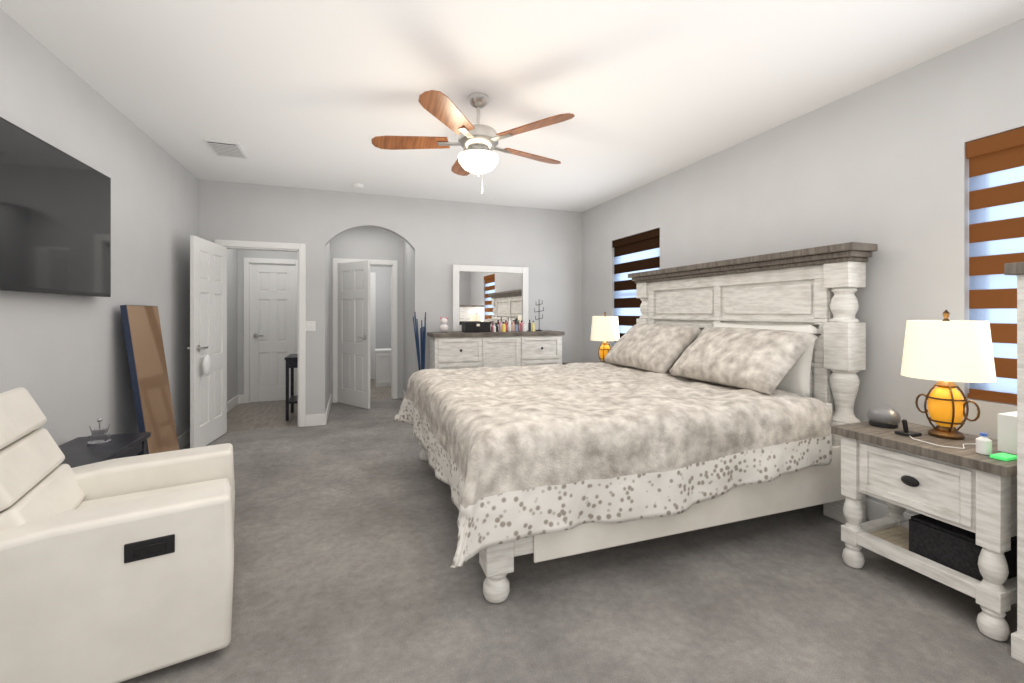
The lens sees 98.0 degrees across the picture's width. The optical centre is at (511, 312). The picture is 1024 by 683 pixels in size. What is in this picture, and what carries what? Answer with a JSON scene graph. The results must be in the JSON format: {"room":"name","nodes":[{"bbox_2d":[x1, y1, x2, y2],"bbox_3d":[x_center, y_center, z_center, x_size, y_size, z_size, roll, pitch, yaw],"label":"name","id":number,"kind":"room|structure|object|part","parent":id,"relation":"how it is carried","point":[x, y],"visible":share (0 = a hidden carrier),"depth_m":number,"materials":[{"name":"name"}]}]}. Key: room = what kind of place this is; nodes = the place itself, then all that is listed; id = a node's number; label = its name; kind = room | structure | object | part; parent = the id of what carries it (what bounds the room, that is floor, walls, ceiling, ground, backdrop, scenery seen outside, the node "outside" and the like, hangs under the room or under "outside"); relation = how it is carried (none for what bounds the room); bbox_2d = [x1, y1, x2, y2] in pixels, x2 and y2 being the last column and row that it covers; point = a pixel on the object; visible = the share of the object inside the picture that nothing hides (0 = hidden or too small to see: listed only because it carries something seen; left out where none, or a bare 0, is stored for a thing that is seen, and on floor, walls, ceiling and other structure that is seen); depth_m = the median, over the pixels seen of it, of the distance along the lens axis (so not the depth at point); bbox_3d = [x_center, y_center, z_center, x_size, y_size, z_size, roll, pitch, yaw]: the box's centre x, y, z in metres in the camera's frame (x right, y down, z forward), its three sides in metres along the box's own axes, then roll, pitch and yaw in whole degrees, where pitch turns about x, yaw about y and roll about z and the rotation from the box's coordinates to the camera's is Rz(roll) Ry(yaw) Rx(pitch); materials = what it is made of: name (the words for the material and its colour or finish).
{"room":"bedroom","nodes":[
{"label":"bedroom","id":0,"kind":"room"},
{"bbox_2d":[0,9,238,445],"bbox_3d":[-2.654,-0.065,2.583,0.120,2.750,8.350,0,0,-20],"label":"wall","id":1,"kind":"structure","parent":0,"point":[64,362],"depth_m":2.97,"materials":[{"name":"paint"}]},
{"bbox_2d":[0,117,110,296],"bbox_3d":[-2.415,-0.491,2.222,0.084,0.777,1.410,0,0,-20],"label":"wall-mounted tv","id":2,"kind":"object","parent":1,"relation":"attached to","point":[55,220],"visible":1,"depth_m":2.32,"materials":[{"name":"black"}]},
{"bbox_2d":[177,429,189,449],"bbox_3d":[-2.278,1.245,1.735,0.018,0.130,6.500,0,0,-20],"label":"baseboard","id":3,"kind":"structure","parent":1,"relation":"attached to","point":[183,439],"depth_m":4.36,"materials":[{"name":"white wood"}]},
{"bbox_2d":[227,395,240,411],"bbox_3d":[-3.676,1.245,5.669,0.030,0.130,1.610,0,0,-20],"label":"baseboard","id":4,"kind":"structure","parent":1,"relation":"attached to","point":[236,400],"depth_m":6.15,"materials":[{"name":"white wood"}]},
{"bbox_2d":[239,250,297,401],"bbox_3d":[-3.456,-0.065,6.655,1.110,2.750,0.140,0,0,-20],"label":"wall","id":5,"kind":"structure","parent":0,"point":[272,317],"depth_m":6.57,"materials":[{"name":"paint"}]},
{"bbox_3d":[-3.543,0.292,6.603,0.590,2.020,0.135,0,0,-20],"label":"door","id":6,"kind":"part","parent":5,"relation":"part of","materials":[{"name":"white wood"}]},
{"bbox_2d":[326,238,334,407],"bbox_3d":[-2.887,-0.065,6.981,0.180,2.750,3.550,0,0,-20],"label":"wall","id":7,"kind":"structure","parent":0,"point":[330,247],"depth_m":6.23,"materials":[{"name":"paint"}]},
{"bbox_2d":[312,414,318,423],"bbox_3d":[-2.624,1.245,6.045,0.015,0.130,1.610,0,0,-20],"label":"baseboard","id":8,"kind":"structure","parent":7,"relation":"attached to","point":[314,417],"depth_m":5.16,"materials":[{"name":"white wood"}]},
{"bbox_2d":[324,394,331,424],"bbox_3d":[-2.410,1.245,5.848,0.015,0.130,1.365,0,0,-20],"label":"baseboard","id":9,"kind":"structure","parent":7,"relation":"attached to","point":[326,414],"depth_m":5.56,"materials":[{"name":"white wood"}]},
{"bbox_2d":[370,272,375,378],"bbox_3d":[-3.045,0.255,8.672,0.740,2.110,0.018,0,0,-20],"label":"trim","id":10,"kind":"structure","parent":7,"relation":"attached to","point":[373,274],"depth_m":8.78,"materials":[{"name":"white wood"}]},
{"bbox_2d":[335,227,402,402],"bbox_3d":[-2.168,-0.065,6.707,0.990,2.750,0.150,0,0,-20],"label":"wall","id":11,"kind":"structure","parent":0,"point":[354,278],"depth_m":6.46,"materials":[{"name":"paint"}]},
{"bbox_3d":[-2.234,0.292,6.272,0.760,2.020,0.135,0,0,38],"label":"door","id":12,"kind":"part","parent":11,"relation":"part of","materials":[{"name":"white wood"}]},
{"bbox_2d":[333,258,397,402],"bbox_3d":[-2.206,0.255,6.709,0.920,2.110,0.156,0,0,-20],"label":"trim","id":13,"kind":"structure","parent":11,"relation":"attached to","point":[393,264],"depth_m":6.77,"materials":[{"name":"white wood"}]},
{"bbox_2d":[198,179,581,414],"bbox_3d":[-1.208,-0.065,5.632,4.895,2.750,0.120,0,0,-20],"label":"wall","id":14,"kind":"structure","parent":0,"point":[440,237],"depth_m":5.61,"materials":[{"name":"paint"}]},
{"bbox_2d":[187,236,226,447],"bbox_3d":[-3.030,0.292,4.493,0.172,2.020,0.740,0,0,-13],"label":"door","id":15,"kind":"structure","parent":14,"relation":"attached to","point":[208,342],"depth_m":4.41,"materials":[{"name":"white wood"}]},
{"bbox_2d":[215,239,305,426],"bbox_3d":[-2.830,0.255,5.052,0.900,2.110,0.156,0,0,-20],"label":"trim","id":16,"kind":"structure","parent":14,"relation":"attached to","point":[300,321],"depth_m":5.13,"materials":[{"name":"white wood"}]},
{"bbox_2d":[306,321,315,330],"bbox_3d":[-2.339,0.152,5.158,0.115,0.115,0.010,0,0,-20],"label":"switch plate","id":17,"kind":"object","parent":14,"relation":"attached to","point":[310,325],"visible":1,"depth_m":5.16,"materials":[{"name":"white plastic"}]},
{"bbox_2d":[403,240,413,391],"bbox_3d":[-1.794,-0.065,7.371,0.120,2.750,3.550,0,0,-20],"label":"wall","id":18,"kind":"structure","parent":0,"point":[408,253],"depth_m":6.22,"materials":[{"name":"paint"}]},
{"bbox_2d":[0,0,1023,211],"bbox_3d":[-0.691,-1.490,4.186,4.895,0.100,10.290,0,0,-20],"label":"ceiling","id":19,"kind":"structure","parent":0,"point":[314,94],"depth_m":2.68,"materials":[{"name":"white paint"}]},
{"bbox_2d":[203,139,248,158],"bbox_3d":[-2.500,-1.430,3.907,0.260,0.018,0.400,0,0,-20],"label":"ceiling vent","id":20,"kind":"object","parent":19,"relation":"in","point":[226,149],"visible":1,"depth_m":3.87,"materials":[{"name":"white metal"}]},
{"bbox_2d":[352,183,363,188],"bbox_3d":[-1.736,-1.424,5.008,0.130,0.032,0.130,0,0,-20],"label":"smoke detector","id":21,"kind":"object","parent":19,"relation":"attached to","point":[357,186],"visible":1,"depth_m":4.97,"materials":[{"name":"white plastic"}]},
{"bbox_2d":[371,90,574,194],"bbox_3d":[-0.237,-1.112,3.031,1.364,0.654,1.320,0,0,-20],"label":"ceiling fan","id":22,"kind":"object","parent":19,"relation":"hanging from","point":[477,142],"visible":1,"depth_m":2.89,"materials":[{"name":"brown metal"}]},
{"bbox_2d":[120,379,1023,682],"bbox_3d":[-0.691,1.360,4.186,4.895,0.100,10.290,0,0,-20],"label":"floor","id":23,"kind":"structure","parent":0,"point":[346,530],"depth_m":2.03,"materials":[{"name":"grey carpet"}]},
{"bbox_2d":[58,418,150,467],"bbox_3d":[-2.280,0.948,2.377,0.355,0.724,0.640,0,0,-20],"label":"side table","id":24,"kind":"object","parent":23,"relation":"on","point":[98,445],"visible":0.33,"depth_m":2.45,"materials":[{"name":"brown wood"}]},
{"bbox_2d":[0,387,234,682],"bbox_3d":[-1.690,0.793,1.794,0.970,0.963,0.852,0,0,-32],"label":"recliner","id":25,"kind":"object","parent":23,"relation":"on","point":[118,570],"visible":1,"depth_m":1.57,"materials":[{"name":"beige leather"}]},
{"bbox_2d":[120,305,178,453],"bbox_3d":[-2.712,0.625,3.369,0.037,1.370,0.530,-7,2,-20],"label":"floor mirror","id":26,"kind":"object","parent":23,"relation":"on","point":[148,369],"visible":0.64,"depth_m":3.30,"materials":[{"name":"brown mirror"}]},
{"bbox_2d":[285,354,297,420],"bbox_3d":[-2.738,0.925,5.659,0.210,0.770,0.520,0,0,-20],"label":"console","id":27,"kind":"object","parent":23,"relation":"on","point":[291,361],"visible":0.6,"depth_m":5.42,"materials":[{"name":"brown wood"}]},
{"bbox_2d":[374,348,390,386],"bbox_3d":[-2.315,0.985,8.092,0.345,0.650,0.422,0,0,-20],"label":"base cabinet","id":28,"kind":"object","parent":23,"relation":"on","point":[382,367],"visible":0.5,"depth_m":7.89,"materials":[{"name":"white wood"}]},
{"bbox_2d":[413,312,425,369],"bbox_3d":[-1.111,0.646,5.403,0.194,1.325,0.188,0,0,-20],"label":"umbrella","id":29,"kind":"object","parent":23,"relation":"on","point":[422,343],"visible":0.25,"depth_m":5.39,"materials":[{"name":"blue"}]},
{"bbox_2d":[427,264,564,368],"bbox_3d":[-0.191,0.345,5.646,1.690,1.930,0.507,0,0,-20],"label":"dresser","id":30,"kind":"object","parent":23,"relation":"on","point":[490,314],"visible":0.44,"depth_m":5.69,"materials":[{"name":"grey wood"}]},
{"bbox_2d":[452,264,528,331],"bbox_3d":[-0.270,-0.192,5.869,1.040,0.857,0.035,0,0,-20],"label":"mirror","id":31,"kind":"object","parent":30,"relation":"attached to","point":[493,294],"depth_m":5.86,"materials":[{"name":"white mirror"}]},
{"bbox_2d":[563,361,600,364],"bbox_3d":[0.947,0.953,5.122,0.480,0.715,0.670,0,0,-20],"label":"nightstand","id":32,"kind":"object","parent":23,"relation":"on","point":[564,363],"depth_m":5.35,"materials":[{"name":"grey wood"}]},
{"bbox_2d":[590,312,619,362],"bbox_3d":[1.059,0.288,5.061,0.330,0.610,0.330,0,0,-20],"label":"lamp","id":33,"kind":"object","parent":32,"relation":"on","point":[604,328],"visible":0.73,"depth_m":4.94,"materials":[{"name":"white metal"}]},
{"bbox_2d":[393,242,877,602],"bbox_3d":[0.594,0.443,3.374,2.679,1.735,2.542,0,0,-20],"label":"bed","id":34,"kind":"object","parent":23,"relation":"on","point":[705,395],"visible":0.98,"depth_m":2.55,"materials":[{"name":"beige fabric"}]},
{"bbox_2d":[393,362,832,567],"bbox_3d":[0.413,0.744,3.307,2.308,0.523,2.546,0,0,-20],"label":"comforter","id":35,"kind":"object","parent":34,"relation":"on","point":[522,452],"depth_m":2.30,"materials":[{"name":"grey fabric"}]},
{"bbox_2d":[601,323,704,374],"bbox_3d":[1.266,0.310,4.126,0.434,0.409,0.960,0,0,-20],"label":"pillow","id":36,"kind":"object","parent":34,"relation":"on","point":[654,349],"depth_m":3.90,"materials":[{"name":"grey fabric"}]},
{"bbox_2d":[665,327,822,394],"bbox_3d":[1.599,0.310,3.194,0.441,0.400,0.960,0,0,-20],"label":"pillow","id":37,"kind":"object","parent":34,"relation":"on","point":[757,361],"depth_m":2.97,"materials":[{"name":"grey fabric"}]},
{"bbox_2d":[831,405,1016,640],"bbox_3d":[2.022,0.872,2.113,0.480,0.877,0.670,0,0,-20],"label":"nightstand","id":38,"kind":"object","parent":23,"relation":"on","point":[959,532],"visible":0.94,"depth_m":1.97,"materials":[{"name":"grey wood"}]},
{"bbox_2d":[901,310,996,439],"bbox_3d":[2.091,0.288,2.143,0.330,0.610,0.330,0,0,-20],"label":"lamp","id":39,"kind":"object","parent":38,"relation":"on","point":[946,353],"visible":1,"depth_m":2.07,"materials":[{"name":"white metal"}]},
{"bbox_2d":[1004,262,1023,662],"bbox_3d":[2.276,0.560,1.474,0.662,1.500,0.695,0,0,-20],"label":"chest","id":40,"kind":"object","parent":23,"relation":"on","point":[1017,636],"visible":1,"depth_m":1.68,"materials":[{"name":"grey wood"}]},
{"bbox_2d":[582,18,1023,514],"bbox_3d":[2.154,-0.065,3.318,0.120,2.750,6.500,0,0,-20],"label":"wall","id":41,"kind":"structure","parent":0,"point":[883,164],"depth_m":2.80,"materials":[{"name":"paint"}]},
{"bbox_2d":[612,228,659,343],"bbox_3d":[1.460,-0.227,5.207,0.076,1.364,0.923,0,0,-20],"label":"window blind","id":42,"kind":"object","parent":41,"relation":"attached to","point":[640,252],"visible":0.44,"depth_m":5.30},
{"bbox_2d":[866,498,913,520],"bbox_3d":[2.090,1.245,3.295,0.018,0.130,6.500,0,0,-20],"label":"baseboard","id":43,"kind":"structure","parent":41,"relation":"attached to","point":[875,510],"depth_m":2.77,"materials":[{"name":"white wood"}]},
{"bbox_2d":[966,127,1023,404],"bbox_3d":[2.622,-0.227,1.956,0.076,1.364,0.928,0,0,-20],"label":"window blind","id":44,"kind":"object","parent":41,"relation":"attached to","point":[996,203],"visible":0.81,"depth_m":2.28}
]}

